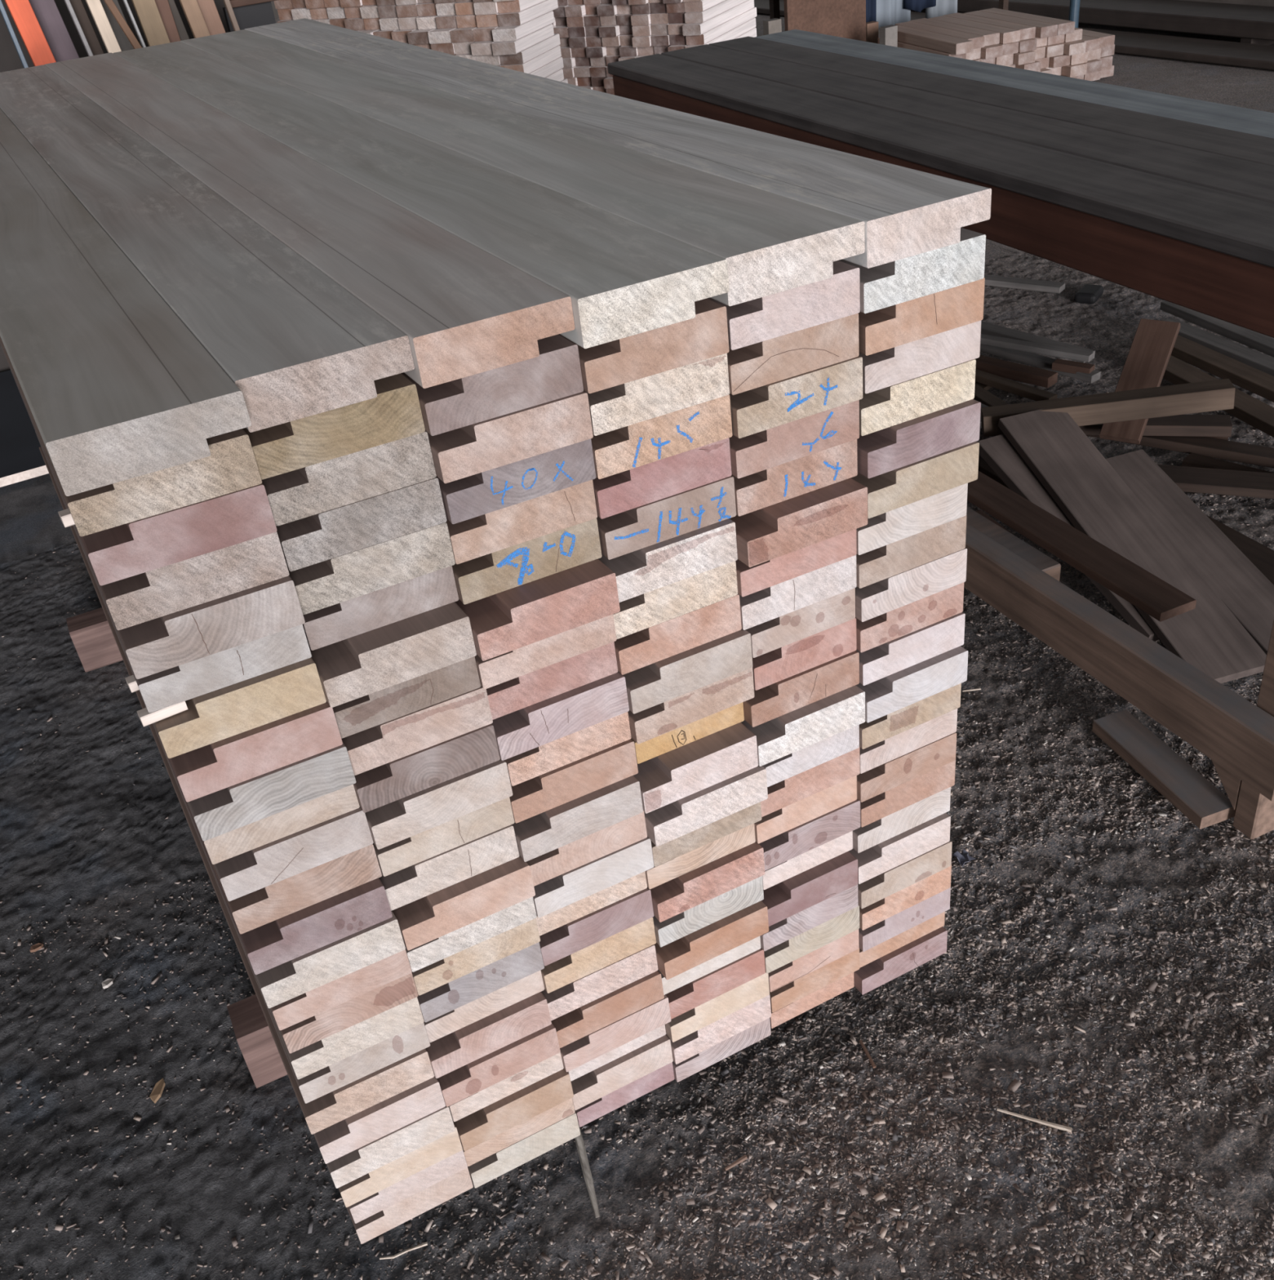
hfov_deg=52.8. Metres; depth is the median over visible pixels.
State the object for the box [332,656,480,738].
board
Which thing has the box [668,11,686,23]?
batten
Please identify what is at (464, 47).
timber billet
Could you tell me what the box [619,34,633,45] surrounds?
batten
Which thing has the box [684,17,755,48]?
batten
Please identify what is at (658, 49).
batten
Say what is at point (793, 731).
board
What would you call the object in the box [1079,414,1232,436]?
plank
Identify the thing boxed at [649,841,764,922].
board
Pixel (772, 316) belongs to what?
board
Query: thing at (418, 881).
board
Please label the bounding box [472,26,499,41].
timber billet
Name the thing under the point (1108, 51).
board
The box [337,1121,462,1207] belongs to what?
board
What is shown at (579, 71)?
batten
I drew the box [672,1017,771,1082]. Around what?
board
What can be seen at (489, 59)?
timber billet
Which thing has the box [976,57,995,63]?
board
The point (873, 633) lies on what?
board
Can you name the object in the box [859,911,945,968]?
board
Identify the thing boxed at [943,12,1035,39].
board
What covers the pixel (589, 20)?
batten
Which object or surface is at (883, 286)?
board
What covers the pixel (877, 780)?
board
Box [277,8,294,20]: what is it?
timber billet
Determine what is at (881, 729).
board
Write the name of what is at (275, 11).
wall
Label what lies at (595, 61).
batten
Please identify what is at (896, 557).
board
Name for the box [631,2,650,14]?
batten
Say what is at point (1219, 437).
block offcut
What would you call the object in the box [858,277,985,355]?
board
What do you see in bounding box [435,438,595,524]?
board
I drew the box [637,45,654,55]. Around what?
batten
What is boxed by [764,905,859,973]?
board
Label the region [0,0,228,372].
wooden planks
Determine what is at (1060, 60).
board
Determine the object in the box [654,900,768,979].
board
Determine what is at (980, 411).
heap lath
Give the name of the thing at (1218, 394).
wooden plank
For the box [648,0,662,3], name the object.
batten
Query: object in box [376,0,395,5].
timber billet
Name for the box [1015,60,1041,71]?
board
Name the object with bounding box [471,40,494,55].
timber billet
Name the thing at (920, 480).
board
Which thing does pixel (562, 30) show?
batten
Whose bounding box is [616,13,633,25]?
batten
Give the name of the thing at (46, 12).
panel
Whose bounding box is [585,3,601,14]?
batten
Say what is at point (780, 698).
board
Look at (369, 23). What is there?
timber billet
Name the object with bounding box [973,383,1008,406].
batten
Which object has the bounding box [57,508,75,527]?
stick
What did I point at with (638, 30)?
batten
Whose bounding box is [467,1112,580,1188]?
board
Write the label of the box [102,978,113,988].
chip
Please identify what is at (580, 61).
batten
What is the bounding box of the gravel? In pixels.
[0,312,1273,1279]
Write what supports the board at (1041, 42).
on the board at (1041, 51)
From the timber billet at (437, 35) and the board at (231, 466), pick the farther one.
the timber billet at (437, 35)
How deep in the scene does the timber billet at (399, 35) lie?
4.76 m
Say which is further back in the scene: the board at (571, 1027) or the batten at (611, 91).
the batten at (611, 91)
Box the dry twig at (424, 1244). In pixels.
[379,1241,427,1259]
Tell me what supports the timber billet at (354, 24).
on the timber billet
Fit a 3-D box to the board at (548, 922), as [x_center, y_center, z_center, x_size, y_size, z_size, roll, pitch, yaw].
[-0.596,-0.202,2.310,0.138,0.044,2.260,-21,36,-21]
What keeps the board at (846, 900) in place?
on the board at (847, 922)
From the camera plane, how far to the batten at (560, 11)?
5.29 m
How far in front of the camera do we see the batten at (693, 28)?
5.14 m
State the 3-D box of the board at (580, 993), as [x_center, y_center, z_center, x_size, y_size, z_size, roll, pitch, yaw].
[-0.582,-0.086,2.374,0.144,0.044,2.252,-21,36,-21]
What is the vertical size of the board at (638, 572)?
0.044 m
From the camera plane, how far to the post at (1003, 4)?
7.78 m
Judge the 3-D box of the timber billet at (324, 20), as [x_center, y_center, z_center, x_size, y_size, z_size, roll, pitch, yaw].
[-1.167,-2.477,5.107,0.086,0.040,0.360,6,35,19]
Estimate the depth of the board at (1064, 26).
6.70 m
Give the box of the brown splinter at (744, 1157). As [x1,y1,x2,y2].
[724,1155,747,1170]
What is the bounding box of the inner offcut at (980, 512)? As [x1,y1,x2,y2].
[975,510,1012,533]
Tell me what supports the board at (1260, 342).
on the board at (1264, 362)
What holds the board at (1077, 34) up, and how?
on the board at (1073, 47)
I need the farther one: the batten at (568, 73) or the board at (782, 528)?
the batten at (568, 73)
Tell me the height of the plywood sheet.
0.027 m
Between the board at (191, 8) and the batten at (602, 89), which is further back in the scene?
the batten at (602, 89)
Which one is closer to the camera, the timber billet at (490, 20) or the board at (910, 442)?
the board at (910, 442)
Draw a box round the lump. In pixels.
[1074,284,1103,304]
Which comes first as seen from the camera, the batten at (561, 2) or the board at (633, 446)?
the board at (633, 446)
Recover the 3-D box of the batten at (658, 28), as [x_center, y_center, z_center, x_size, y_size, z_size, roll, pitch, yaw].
[0.216,-2.602,5.350,0.076,0.038,0.620,9,36,23]
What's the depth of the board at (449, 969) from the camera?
1.40 m
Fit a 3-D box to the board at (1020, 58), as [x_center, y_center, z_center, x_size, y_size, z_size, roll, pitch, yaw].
[1.869,-3.154,6.853,0.098,0.052,0.750,-16,34,-13]
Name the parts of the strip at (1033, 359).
heap strip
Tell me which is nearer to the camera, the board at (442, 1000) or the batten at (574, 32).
the board at (442, 1000)
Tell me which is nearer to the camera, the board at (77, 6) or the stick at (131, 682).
the stick at (131, 682)
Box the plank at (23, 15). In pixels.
[4,0,56,66]
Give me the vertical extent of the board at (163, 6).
2.672 m
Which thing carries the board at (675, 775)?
on the board at (668, 823)
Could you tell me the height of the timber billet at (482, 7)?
0.040 m
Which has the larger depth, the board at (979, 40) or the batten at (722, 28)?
the board at (979, 40)
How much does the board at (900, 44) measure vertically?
0.052 m
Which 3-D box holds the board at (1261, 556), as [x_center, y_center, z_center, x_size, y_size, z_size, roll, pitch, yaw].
[1.123,-0.299,2.979,0.260,0.017,0.884,-18,35,-17]
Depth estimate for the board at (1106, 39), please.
6.70 m
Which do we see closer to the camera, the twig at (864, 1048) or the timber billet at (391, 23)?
the twig at (864, 1048)
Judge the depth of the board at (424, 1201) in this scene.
1.55 m
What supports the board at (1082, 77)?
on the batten
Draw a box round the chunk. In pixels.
[1052,358,1095,373]
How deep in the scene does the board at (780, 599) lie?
1.37 m
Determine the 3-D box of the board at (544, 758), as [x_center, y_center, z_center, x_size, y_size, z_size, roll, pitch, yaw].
[-0.614,-0.385,2.186,0.139,0.044,2.259,-21,36,-21]
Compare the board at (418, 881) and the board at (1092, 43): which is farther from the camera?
the board at (1092, 43)
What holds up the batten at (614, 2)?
on the batten at (621, 9)
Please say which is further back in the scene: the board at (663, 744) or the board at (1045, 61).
the board at (1045, 61)
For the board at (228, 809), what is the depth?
1.17 m
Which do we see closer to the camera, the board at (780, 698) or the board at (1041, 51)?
the board at (780, 698)
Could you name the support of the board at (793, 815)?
on the board at (784, 846)
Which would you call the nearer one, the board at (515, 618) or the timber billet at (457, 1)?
the board at (515, 618)
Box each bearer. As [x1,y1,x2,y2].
[66,607,123,672]
[226,994,287,1088]
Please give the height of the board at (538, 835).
0.044 m
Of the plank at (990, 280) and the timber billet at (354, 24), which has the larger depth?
the timber billet at (354, 24)
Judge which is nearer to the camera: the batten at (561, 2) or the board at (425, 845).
the board at (425, 845)
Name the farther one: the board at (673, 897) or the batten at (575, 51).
the batten at (575, 51)
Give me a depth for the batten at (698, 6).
5.02 m
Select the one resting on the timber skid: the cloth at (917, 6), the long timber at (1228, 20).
the long timber at (1228, 20)
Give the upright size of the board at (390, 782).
0.044 m
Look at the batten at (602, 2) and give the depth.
5.20 m
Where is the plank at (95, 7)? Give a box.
[85,0,121,53]
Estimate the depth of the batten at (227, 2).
3.95 m
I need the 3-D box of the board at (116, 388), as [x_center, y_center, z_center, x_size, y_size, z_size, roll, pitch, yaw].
[-0.910,-0.644,1.829,0.145,0.044,2.262,-21,36,-21]
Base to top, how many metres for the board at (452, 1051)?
0.044 m
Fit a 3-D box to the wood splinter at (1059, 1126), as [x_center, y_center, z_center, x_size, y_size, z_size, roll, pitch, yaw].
[0.527,0.637,1.704,0.096,0.005,0.008,9,36,22]
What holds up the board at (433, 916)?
on the board at (439, 948)
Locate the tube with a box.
[0,0,28,67]
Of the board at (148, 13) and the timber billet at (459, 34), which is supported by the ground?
the board at (148, 13)
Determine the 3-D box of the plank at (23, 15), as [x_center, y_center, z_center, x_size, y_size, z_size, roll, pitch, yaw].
[-1.805,-1.929,3.615,0.646,2.673,0.065,16,40,31]
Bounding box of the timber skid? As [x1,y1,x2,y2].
[1240,37,1273,44]
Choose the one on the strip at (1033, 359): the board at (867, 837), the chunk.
the chunk
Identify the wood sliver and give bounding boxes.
[962,688,981,691]
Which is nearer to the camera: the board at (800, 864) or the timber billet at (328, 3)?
the board at (800, 864)
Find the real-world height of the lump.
0.035 m
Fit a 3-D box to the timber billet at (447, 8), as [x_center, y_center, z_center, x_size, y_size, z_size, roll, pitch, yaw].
[-0.631,-2.385,4.790,0.086,0.040,0.360,6,35,19]
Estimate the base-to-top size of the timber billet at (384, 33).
0.040 m
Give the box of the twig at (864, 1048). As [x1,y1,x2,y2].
[859,1040,876,1068]
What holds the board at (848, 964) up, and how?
on the board at (845, 984)
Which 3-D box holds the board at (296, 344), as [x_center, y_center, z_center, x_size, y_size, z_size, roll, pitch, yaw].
[-0.791,-0.700,1.891,0.144,0.044,2.250,-21,36,-21]
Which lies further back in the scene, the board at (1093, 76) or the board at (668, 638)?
the board at (1093, 76)
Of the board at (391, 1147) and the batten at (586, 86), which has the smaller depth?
the board at (391, 1147)
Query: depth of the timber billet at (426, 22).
4.70 m
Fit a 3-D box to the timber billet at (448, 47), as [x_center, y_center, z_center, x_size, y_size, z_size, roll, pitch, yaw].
[-0.651,-2.251,4.816,0.090,0.040,0.360,6,35,19]
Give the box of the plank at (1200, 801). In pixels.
[1092,709,1235,829]
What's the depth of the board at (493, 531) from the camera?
1.19 m
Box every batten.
[103,0,142,48]
[222,0,239,31]
[229,0,275,7]
[552,4,569,17]
[553,25,568,37]
[555,17,567,26]
[557,0,568,5]
[559,36,569,46]
[560,46,572,57]
[562,57,576,67]
[562,66,577,78]
[564,4,586,17]
[566,14,586,26]
[567,76,577,85]
[568,0,583,4]
[568,26,586,37]
[568,35,586,48]
[571,46,587,57]
[573,65,591,77]
[574,57,591,66]
[577,76,591,85]
[579,85,593,89]
[583,0,600,4]
[583,13,600,26]
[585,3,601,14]
[585,25,601,36]
[586,35,602,47]
[586,46,607,57]
[590,55,607,66]
[590,66,607,76]
[591,76,608,86]
[592,86,606,93]
[596,3,617,16]
[598,25,620,37]
[600,0,612,4]
[600,13,619,26]
[601,34,621,46]
[604,76,613,88]
[605,54,620,66]
[605,66,613,76]
[606,44,621,55]
[606,88,614,94]
[612,0,628,4]
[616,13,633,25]
[617,4,632,13]
[618,55,639,61]
[619,24,632,35]
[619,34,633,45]
[619,44,638,57]
[628,0,648,4]
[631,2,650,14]
[631,13,651,26]
[631,23,651,36]
[631,34,652,47]
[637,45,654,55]
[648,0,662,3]
[649,2,666,13]
[650,13,668,24]
[650,22,669,35]
[650,34,670,46]
[653,44,671,53]
[662,0,683,3]
[666,1,684,13]
[667,22,685,35]
[667,44,688,51]
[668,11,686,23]
[669,34,686,44]
[682,0,754,35]
[683,0,702,1]
[684,0,725,12]
[684,0,747,23]
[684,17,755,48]
[685,7,756,44]
[734,27,756,39]
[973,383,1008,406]
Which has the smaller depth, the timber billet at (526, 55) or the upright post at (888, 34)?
the timber billet at (526, 55)
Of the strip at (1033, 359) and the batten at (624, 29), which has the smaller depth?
the strip at (1033, 359)
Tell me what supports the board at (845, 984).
on the bearer at (256, 1043)
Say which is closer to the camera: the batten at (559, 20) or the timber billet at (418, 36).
the timber billet at (418, 36)
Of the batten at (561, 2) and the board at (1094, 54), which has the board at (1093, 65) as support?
the board at (1094, 54)
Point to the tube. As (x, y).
(2, 10)
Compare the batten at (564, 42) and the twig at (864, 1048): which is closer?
the twig at (864, 1048)
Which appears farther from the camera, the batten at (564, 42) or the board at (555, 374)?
the batten at (564, 42)
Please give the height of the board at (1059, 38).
0.052 m
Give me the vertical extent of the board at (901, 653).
0.044 m
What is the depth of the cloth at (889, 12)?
7.46 m
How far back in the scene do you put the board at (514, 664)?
1.25 m
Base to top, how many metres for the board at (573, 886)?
0.044 m
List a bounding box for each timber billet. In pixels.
[274,0,293,8]
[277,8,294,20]
[277,19,293,22]
[291,0,306,8]
[291,7,311,19]
[304,0,324,8]
[309,7,328,19]
[312,17,330,24]
[324,0,341,7]
[326,6,346,18]
[329,17,346,27]
[339,0,362,7]
[343,17,365,30]
[344,4,363,18]
[359,29,379,35]
[360,4,379,18]
[361,0,377,5]
[363,17,381,30]
[373,29,397,39]
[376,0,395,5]
[377,4,398,17]
[378,17,399,30]
[391,28,417,42]
[395,0,417,4]
[395,3,419,17]
[397,16,419,30]
[407,28,435,44]
[413,43,431,49]
[416,2,437,16]
[416,15,439,29]
[417,0,434,3]
[427,27,457,44]
[431,42,455,54]
[434,0,455,3]
[435,1,456,15]
[435,14,457,28]
[449,26,478,42]
[453,40,475,53]
[454,0,475,15]
[455,0,472,2]
[455,53,476,60]
[456,13,477,27]
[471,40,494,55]
[472,0,493,2]
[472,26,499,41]
[473,0,498,14]
[475,13,499,27]
[475,54,500,65]
[491,23,554,55]
[492,10,554,41]
[493,0,511,1]
[497,0,546,13]
[497,0,558,26]
[499,33,560,65]
[500,45,561,73]
[529,56,564,77]
[546,68,564,81]
[561,78,568,83]
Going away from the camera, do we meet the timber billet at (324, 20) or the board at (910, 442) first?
the board at (910, 442)
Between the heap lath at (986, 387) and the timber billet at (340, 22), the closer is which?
the heap lath at (986, 387)
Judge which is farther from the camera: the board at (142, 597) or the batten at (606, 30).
the batten at (606, 30)
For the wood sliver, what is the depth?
2.50 m
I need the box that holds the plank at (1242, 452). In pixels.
[1086,435,1273,467]
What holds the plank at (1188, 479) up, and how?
on the plank at (1193, 460)
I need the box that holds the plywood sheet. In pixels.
[0,369,48,487]
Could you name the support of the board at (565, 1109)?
on the board at (553, 1136)
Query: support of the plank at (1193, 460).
on the ground
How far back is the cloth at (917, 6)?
7.47 m
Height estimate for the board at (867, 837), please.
0.044 m
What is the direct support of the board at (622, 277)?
on the board at (704, 336)
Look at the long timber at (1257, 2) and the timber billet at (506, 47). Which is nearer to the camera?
the timber billet at (506, 47)
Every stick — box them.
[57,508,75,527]
[124,675,139,693]
[137,701,187,726]
[574,1125,599,1217]
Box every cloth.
[866,0,876,22]
[876,0,911,29]
[903,0,936,12]
[925,0,957,18]
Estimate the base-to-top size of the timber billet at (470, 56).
0.040 m
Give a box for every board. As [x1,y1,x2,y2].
[0,64,414,432]
[0,108,251,496]
[0,336,262,536]
[0,340,288,630]
[0,342,276,585]
[0,342,305,679]
[0,342,311,712]
[35,431,430,1103]
[39,446,434,1134]
[44,52,574,388]
[69,0,104,55]
[113,40,729,348]
[131,0,170,46]
[153,723,392,974]
[154,657,326,758]
[154,725,405,1008]
[155,0,181,42]
[168,0,189,40]
[168,701,342,801]
[179,0,210,38]
[180,29,865,306]
[186,741,355,840]
[186,802,382,933]
[196,0,226,35]
[203,784,359,864]
[213,806,373,901]
[243,373,425,479]
[244,17,991,268]
[261,431,436,525]
[269,997,424,1079]
[271,949,412,1030]
[275,476,446,571]
[280,973,417,1053]
[288,522,455,614]
[302,565,458,650]
[309,601,476,707]
[313,1075,445,1164]
[326,1105,455,1188]
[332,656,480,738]
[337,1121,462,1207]
[341,685,493,775]
[346,1167,473,1244]
[348,1150,467,1223]
[353,724,500,813]
[364,759,512,849]
[373,797,514,876]
[378,824,519,911]
[391,854,535,950]
[401,333,583,435]
[404,897,537,972]
[411,918,540,995]
[417,942,544,1022]
[423,970,544,1042]
[425,391,593,483]
[425,991,551,1078]
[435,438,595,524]
[436,1022,560,1106]
[445,480,597,564]
[448,1052,564,1121]
[452,518,601,604]
[452,1068,573,1151]
[455,559,620,661]
[462,1097,575,1166]
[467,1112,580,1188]
[475,614,616,688]
[486,641,617,719]
[491,671,629,760]
[504,711,631,786]
[509,738,638,822]
[511,775,643,862]
[526,810,647,886]
[533,836,653,917]
[536,871,647,935]
[539,887,653,965]
[540,917,656,993]
[541,944,657,1020]
[551,970,664,1048]
[559,297,728,393]
[560,995,671,1071]
[568,1024,666,1081]
[571,1035,673,1110]
[574,1062,674,1127]
[583,353,729,435]
[591,394,732,479]
[592,437,732,519]
[596,475,736,559]
[598,518,737,602]
[613,560,737,639]
[613,594,742,675]
[622,628,752,713]
[627,667,754,744]
[631,702,744,764]
[634,722,758,813]
[644,764,768,846]
[645,823,755,888]
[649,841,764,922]
[650,801,761,866]
[653,875,764,946]
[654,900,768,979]
[657,936,760,995]
[665,947,765,1018]
[665,973,769,1042]
[666,995,771,1064]
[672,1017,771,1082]
[707,260,860,350]
[727,313,859,395]
[728,400,859,478]
[729,355,862,438]
[729,478,867,567]
[731,439,857,515]
[735,528,857,596]
[737,555,857,630]
[741,684,865,766]
[742,650,859,727]
[745,587,855,657]
[752,617,857,690]
[754,775,857,844]
[759,799,860,870]
[760,747,860,817]
[760,884,858,951]
[761,851,857,926]
[762,724,859,786]
[762,831,853,889]
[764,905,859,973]
[768,928,858,991]
[769,947,859,1013]
[769,972,854,1028]
[783,0,866,41]
[839,227,986,313]
[848,813,951,884]
[850,441,979,518]
[853,786,951,853]
[853,926,947,995]
[855,547,967,622]
[855,582,964,652]
[856,483,968,555]
[856,515,966,588]
[856,612,965,685]
[856,645,968,722]
[857,399,981,478]
[857,732,956,802]
[857,840,952,908]
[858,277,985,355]
[858,320,981,393]
[858,887,951,951]
[859,359,976,435]
[859,683,961,749]
[859,708,957,773]
[859,864,951,930]
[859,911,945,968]
[860,760,955,826]
[878,37,966,58]
[895,21,985,48]
[897,25,973,54]
[909,17,999,46]
[928,15,1020,44]
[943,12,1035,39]
[963,10,1057,38]
[966,48,981,59]
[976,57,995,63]
[977,434,1159,640]
[977,453,1273,584]
[980,8,1075,35]
[981,44,1003,58]
[995,53,1013,65]
[998,41,1018,55]
[998,408,1266,683]
[1004,63,1015,67]
[1013,50,1035,65]
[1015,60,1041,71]
[1018,38,1037,52]
[1033,37,1047,47]
[1034,46,1045,58]
[1035,57,1049,68]
[1040,67,1052,74]
[1042,43,1064,57]
[1045,66,1062,75]
[1047,34,1065,44]
[1048,54,1071,67]
[1061,40,1086,55]
[1061,62,1087,77]
[1064,27,1082,42]
[1070,51,1088,65]
[1071,75,1084,79]
[1078,35,1100,51]
[1082,29,1115,48]
[1084,58,1102,73]
[1084,71,1101,80]
[1088,48,1101,60]
[1097,55,1113,68]
[1099,318,1180,444]
[1100,44,1115,57]
[1100,65,1114,78]
[1106,448,1273,654]
[1160,300,1273,357]
[1161,317,1273,376]
[1163,355,1273,437]
[1171,334,1273,402]
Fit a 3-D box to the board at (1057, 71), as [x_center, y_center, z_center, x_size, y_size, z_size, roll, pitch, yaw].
[2.055,-3.155,7.011,0.098,0.052,0.750,-16,34,-13]
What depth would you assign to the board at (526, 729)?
1.30 m
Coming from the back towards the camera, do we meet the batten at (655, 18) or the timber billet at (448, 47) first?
the batten at (655, 18)
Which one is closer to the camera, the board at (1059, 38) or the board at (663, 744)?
the board at (663, 744)
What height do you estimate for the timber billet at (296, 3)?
0.040 m
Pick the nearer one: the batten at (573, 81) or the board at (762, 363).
the board at (762, 363)
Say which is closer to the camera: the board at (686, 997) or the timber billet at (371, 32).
the board at (686, 997)
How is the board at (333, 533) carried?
on the board at (345, 577)
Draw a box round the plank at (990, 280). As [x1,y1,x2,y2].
[984,274,1065,293]
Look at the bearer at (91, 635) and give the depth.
2.88 m
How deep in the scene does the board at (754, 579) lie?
1.34 m
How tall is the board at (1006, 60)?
0.052 m
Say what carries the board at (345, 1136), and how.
on the board at (391, 1147)
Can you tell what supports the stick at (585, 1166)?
on the ground
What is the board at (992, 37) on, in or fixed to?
on the board at (994, 51)
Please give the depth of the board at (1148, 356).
3.16 m
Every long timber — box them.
[754,0,1273,70]
[924,0,1273,40]
[1183,0,1273,6]
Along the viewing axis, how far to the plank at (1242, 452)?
3.12 m
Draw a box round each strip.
[64,0,93,56]
[123,0,146,47]
[975,355,1057,387]
[975,368,1057,400]
[980,333,1101,382]
[981,320,1095,362]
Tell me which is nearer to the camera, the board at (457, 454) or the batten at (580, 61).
the board at (457, 454)
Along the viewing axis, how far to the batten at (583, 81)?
5.43 m
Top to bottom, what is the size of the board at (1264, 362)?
0.025 m
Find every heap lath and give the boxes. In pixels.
[975,381,991,390]
[979,410,982,428]
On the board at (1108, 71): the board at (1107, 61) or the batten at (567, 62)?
the board at (1107, 61)
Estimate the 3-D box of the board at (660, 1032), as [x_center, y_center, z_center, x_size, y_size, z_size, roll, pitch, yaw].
[-0.567,0.016,2.458,0.136,0.044,2.250,-21,36,-21]
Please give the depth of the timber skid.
7.07 m
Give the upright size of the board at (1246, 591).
0.181 m
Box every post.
[763,17,782,35]
[768,0,780,19]
[866,21,878,43]
[879,24,897,47]
[999,0,1008,9]
[1068,0,1080,27]
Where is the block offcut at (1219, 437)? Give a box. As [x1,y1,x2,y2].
[1208,436,1228,439]
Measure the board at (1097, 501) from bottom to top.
0.256 m
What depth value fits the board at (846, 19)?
7.00 m
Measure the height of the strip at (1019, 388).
0.020 m
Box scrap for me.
[953,848,974,866]
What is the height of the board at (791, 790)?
0.044 m
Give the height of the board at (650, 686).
0.044 m
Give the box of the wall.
[271,0,279,18]
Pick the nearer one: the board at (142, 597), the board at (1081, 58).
the board at (142, 597)
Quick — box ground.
[0,8,1273,1279]
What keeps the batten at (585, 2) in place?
on the batten at (591, 9)
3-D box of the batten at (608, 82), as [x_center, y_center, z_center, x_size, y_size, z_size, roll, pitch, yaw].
[0.023,-2.472,5.546,0.076,0.038,0.620,9,36,23]
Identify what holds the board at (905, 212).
on the board at (883, 286)
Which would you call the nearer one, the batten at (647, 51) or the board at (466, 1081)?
the board at (466, 1081)
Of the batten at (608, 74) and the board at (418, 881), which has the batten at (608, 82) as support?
the batten at (608, 74)
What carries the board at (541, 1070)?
on the board at (534, 1100)
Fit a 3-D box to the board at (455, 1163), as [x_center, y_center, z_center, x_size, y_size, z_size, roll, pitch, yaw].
[-0.812,0.155,2.374,0.143,0.044,2.247,-21,36,-21]
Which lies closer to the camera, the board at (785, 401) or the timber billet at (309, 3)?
the board at (785, 401)
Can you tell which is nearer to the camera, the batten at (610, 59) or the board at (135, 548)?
the board at (135, 548)
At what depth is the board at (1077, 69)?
6.67 m
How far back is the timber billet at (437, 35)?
4.65 m
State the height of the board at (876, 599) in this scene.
0.044 m
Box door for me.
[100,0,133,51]
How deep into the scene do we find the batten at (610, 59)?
5.31 m
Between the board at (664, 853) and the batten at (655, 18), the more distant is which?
the batten at (655, 18)
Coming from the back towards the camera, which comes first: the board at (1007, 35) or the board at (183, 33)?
the board at (1007, 35)
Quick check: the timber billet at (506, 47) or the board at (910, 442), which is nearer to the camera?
the board at (910, 442)
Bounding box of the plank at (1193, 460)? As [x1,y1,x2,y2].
[1182,452,1273,473]
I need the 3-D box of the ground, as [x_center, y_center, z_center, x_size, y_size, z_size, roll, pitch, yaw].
[-0.102,-2.403,6.455,18.040,0.029,18.020,-21,36,-21]
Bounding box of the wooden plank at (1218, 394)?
[981,378,1235,436]
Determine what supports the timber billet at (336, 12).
on the timber billet at (340, 22)
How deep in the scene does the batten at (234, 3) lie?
4.06 m
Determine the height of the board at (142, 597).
0.044 m
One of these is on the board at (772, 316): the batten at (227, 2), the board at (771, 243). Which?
the board at (771, 243)
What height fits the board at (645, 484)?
0.044 m
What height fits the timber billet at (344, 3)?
0.040 m
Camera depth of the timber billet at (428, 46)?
4.73 m
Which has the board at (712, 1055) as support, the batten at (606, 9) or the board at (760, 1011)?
the board at (760, 1011)
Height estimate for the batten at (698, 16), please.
0.038 m
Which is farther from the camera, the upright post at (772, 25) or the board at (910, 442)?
the upright post at (772, 25)
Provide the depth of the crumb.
2.18 m
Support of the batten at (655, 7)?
on the batten at (655, 18)
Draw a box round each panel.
[28,0,79,62]
[222,1,275,31]
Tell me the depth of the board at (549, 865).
1.40 m
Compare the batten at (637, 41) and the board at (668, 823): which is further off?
the batten at (637, 41)
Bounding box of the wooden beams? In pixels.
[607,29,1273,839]
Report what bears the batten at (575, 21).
on the batten at (574, 32)
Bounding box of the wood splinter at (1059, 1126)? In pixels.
[996,1108,1072,1133]
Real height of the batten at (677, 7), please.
0.038 m
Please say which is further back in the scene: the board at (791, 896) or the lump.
the lump
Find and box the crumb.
[30,942,43,952]
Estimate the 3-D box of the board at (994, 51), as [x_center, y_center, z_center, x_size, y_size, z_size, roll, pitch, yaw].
[1.688,-3.160,6.800,0.098,0.052,0.750,-16,34,-13]
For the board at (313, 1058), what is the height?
0.044 m
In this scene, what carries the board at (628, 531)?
on the board at (638, 572)
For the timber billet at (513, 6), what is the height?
0.040 m
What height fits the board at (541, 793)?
0.044 m
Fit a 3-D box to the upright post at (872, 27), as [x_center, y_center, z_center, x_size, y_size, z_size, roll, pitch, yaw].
[1.342,-3.378,7.384,0.080,0.320,0.050,-21,36,-21]
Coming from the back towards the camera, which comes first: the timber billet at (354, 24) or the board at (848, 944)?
the timber billet at (354, 24)
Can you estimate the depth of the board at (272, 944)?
1.27 m
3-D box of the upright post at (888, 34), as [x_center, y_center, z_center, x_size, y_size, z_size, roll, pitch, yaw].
[1.346,-3.079,6.874,0.080,0.380,0.050,-21,36,-21]
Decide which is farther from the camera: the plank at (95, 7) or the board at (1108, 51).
the board at (1108, 51)
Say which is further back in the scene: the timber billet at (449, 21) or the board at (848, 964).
the timber billet at (449, 21)
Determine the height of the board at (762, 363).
0.044 m
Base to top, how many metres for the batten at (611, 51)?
0.038 m
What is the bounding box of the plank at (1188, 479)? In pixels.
[1157,464,1273,498]
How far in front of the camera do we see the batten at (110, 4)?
3.73 m
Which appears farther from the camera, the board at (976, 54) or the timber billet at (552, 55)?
the board at (976, 54)
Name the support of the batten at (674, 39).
on the batten at (673, 47)

